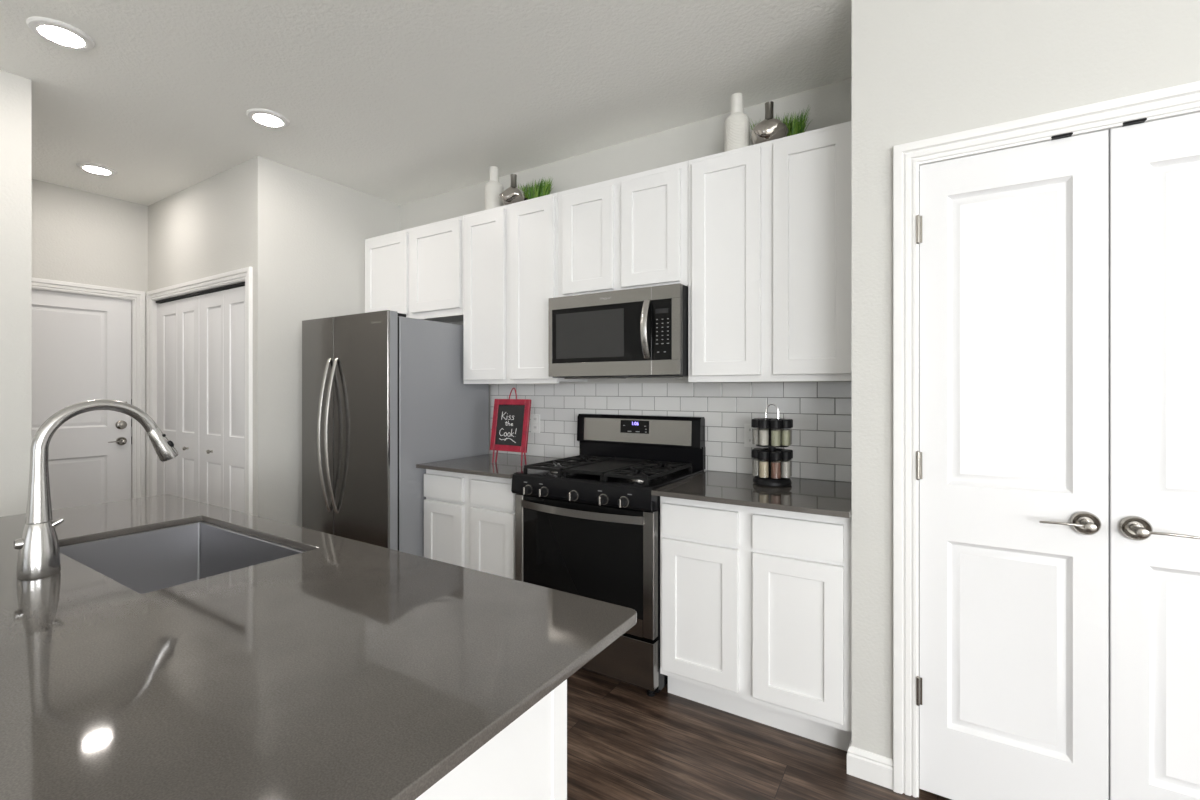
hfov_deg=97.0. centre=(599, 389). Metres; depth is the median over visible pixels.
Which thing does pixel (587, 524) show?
gas range
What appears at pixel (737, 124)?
ceramic vase
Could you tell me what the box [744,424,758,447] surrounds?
wall outlet
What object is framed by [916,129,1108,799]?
door
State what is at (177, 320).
door
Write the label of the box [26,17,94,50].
recessed light
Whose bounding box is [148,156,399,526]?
wall
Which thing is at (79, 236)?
wall
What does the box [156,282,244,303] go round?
door track
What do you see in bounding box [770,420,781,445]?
spice jar
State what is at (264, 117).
recessed light
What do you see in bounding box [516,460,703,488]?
cooktop
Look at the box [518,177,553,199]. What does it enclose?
potted grass
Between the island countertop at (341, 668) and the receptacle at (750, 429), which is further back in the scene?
the receptacle at (750, 429)
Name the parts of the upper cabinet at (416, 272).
door, door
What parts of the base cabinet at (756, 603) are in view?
drawer, door, drawer, door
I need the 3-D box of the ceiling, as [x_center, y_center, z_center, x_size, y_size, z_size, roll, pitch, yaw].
[-0.630,-1.452,-0.491,10.050,0.080,7.200,0,0,32]
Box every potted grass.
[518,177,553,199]
[750,107,812,135]
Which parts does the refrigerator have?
door, handle, handle, door, door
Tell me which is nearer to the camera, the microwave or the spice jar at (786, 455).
the spice jar at (786, 455)
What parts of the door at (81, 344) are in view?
lever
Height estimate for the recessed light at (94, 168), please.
0.020 m
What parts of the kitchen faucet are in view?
handle, spout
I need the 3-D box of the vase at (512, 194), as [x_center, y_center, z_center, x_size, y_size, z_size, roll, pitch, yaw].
[-0.510,-1.174,3.139,0.156,0.192,0.156,0,0,11]
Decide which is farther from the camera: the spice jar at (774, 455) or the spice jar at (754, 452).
the spice jar at (754, 452)
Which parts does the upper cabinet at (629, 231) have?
door, door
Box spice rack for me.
[753,404,791,486]
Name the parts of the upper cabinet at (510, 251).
door, door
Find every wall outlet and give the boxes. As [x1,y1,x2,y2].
[531,414,539,432]
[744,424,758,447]
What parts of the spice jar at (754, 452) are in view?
lid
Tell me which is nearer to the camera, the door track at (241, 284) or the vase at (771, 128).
the vase at (771, 128)
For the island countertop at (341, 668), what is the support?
on the kitchen island
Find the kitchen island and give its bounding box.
[415,679,566,799]
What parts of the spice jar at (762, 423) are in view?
lid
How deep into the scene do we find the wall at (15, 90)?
2.37 m
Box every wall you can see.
[0,69,31,516]
[32,179,147,496]
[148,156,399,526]
[400,78,851,482]
[852,0,1199,758]
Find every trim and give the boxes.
[32,277,144,498]
[146,267,252,514]
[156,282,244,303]
[893,81,1199,796]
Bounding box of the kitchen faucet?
[13,399,178,579]
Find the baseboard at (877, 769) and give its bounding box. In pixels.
[847,741,892,789]
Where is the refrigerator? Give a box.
[302,310,488,556]
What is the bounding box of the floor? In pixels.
[567,668,951,799]
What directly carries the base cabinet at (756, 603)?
on the floor
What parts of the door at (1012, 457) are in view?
lever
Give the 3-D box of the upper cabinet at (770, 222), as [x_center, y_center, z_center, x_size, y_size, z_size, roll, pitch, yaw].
[0.799,-0.557,2.421,0.730,1.041,0.324,0,0,32]
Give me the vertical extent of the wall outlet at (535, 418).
0.116 m
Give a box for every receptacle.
[748,426,754,433]
[748,437,754,444]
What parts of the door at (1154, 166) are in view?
lever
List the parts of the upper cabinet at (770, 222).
door, door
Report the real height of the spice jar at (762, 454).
0.117 m
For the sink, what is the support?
in the island countertop at (341, 668)
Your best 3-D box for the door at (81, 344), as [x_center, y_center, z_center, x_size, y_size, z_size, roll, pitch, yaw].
[-3.759,0.322,3.615,0.114,1.998,0.917,0,0,32]
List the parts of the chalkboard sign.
frame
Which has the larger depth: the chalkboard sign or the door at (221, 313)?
the door at (221, 313)
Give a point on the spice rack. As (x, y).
(770, 482)
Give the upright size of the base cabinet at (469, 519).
0.893 m
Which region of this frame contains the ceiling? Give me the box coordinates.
[0,0,851,205]
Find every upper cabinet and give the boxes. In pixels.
[365,216,463,322]
[463,193,587,383]
[558,161,687,296]
[688,121,851,381]
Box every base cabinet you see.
[424,469,514,579]
[660,496,851,750]
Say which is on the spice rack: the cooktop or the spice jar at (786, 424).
the spice jar at (786, 424)
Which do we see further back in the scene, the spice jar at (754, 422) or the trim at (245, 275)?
the trim at (245, 275)
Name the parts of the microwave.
door, handle, control panel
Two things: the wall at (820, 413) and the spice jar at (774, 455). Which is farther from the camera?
the wall at (820, 413)
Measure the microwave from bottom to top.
0.428 m
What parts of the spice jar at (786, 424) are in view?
lid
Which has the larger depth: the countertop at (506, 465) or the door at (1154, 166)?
the countertop at (506, 465)
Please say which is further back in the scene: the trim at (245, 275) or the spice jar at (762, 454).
the trim at (245, 275)
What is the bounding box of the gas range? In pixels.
[511,414,705,696]
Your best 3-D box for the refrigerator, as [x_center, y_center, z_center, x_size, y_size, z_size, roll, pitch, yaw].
[-1.317,0.449,3.381,0.841,1.764,0.851,0,0,32]
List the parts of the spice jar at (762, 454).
lid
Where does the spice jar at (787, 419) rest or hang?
on the spice rack
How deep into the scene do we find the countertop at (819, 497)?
2.14 m
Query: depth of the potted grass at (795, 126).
2.44 m
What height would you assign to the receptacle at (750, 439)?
0.038 m
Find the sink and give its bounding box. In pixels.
[60,521,306,593]
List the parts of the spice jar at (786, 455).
lid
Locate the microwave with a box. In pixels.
[548,283,687,378]
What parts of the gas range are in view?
knob, knob, knob, handle, control panel, oven door, knob, storage drawer, knob, clock panel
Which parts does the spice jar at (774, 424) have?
lid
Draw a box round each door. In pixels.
[32,289,131,509]
[157,296,198,500]
[199,286,244,512]
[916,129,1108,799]
[1109,112,1199,799]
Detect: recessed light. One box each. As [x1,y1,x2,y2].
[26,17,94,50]
[76,162,117,175]
[246,108,289,127]
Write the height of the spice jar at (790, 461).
0.117 m
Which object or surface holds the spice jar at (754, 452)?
on the spice rack
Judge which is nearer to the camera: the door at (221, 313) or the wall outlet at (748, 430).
the wall outlet at (748, 430)
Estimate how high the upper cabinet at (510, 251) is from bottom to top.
1.041 m
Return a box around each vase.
[484,166,503,209]
[499,174,527,205]
[724,93,749,151]
[751,101,788,144]
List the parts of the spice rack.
post, handle, tier plate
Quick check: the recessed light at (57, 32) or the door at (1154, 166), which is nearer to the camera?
the door at (1154, 166)
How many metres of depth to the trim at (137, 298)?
4.00 m
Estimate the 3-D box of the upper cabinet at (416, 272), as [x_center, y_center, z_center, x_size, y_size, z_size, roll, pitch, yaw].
[-1.190,-0.772,3.658,0.989,0.612,0.324,0,0,32]
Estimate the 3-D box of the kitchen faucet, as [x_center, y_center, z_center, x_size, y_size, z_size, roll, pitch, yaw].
[-1.205,0.220,1.291,0.069,0.395,0.298,0,0,32]
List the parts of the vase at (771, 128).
bulb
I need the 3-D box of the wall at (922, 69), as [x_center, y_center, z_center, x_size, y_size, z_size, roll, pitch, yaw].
[3.119,-0.040,0.879,4.833,2.743,0.730,0,0,32]
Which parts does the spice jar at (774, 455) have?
lid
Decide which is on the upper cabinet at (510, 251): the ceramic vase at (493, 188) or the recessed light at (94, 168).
the ceramic vase at (493, 188)
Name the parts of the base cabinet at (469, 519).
drawer, door, drawer, door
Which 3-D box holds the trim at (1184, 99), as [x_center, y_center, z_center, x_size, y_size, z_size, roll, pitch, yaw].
[1.457,0.260,1.530,1.069,2.143,0.121,0,0,32]
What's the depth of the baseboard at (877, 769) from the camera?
1.80 m
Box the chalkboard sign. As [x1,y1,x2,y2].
[490,388,530,465]
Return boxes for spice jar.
[751,419,760,443]
[751,449,761,475]
[758,419,769,444]
[758,450,769,477]
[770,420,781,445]
[770,451,781,478]
[781,419,791,445]
[781,449,792,475]
[781,450,791,477]
[783,419,792,443]
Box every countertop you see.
[0,494,636,799]
[416,453,560,478]
[651,471,851,517]
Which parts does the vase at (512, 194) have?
bulb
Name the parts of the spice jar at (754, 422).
lid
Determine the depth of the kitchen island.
0.92 m
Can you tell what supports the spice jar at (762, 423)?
on the spice rack
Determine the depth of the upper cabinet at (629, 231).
2.65 m
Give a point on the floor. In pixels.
(624, 742)

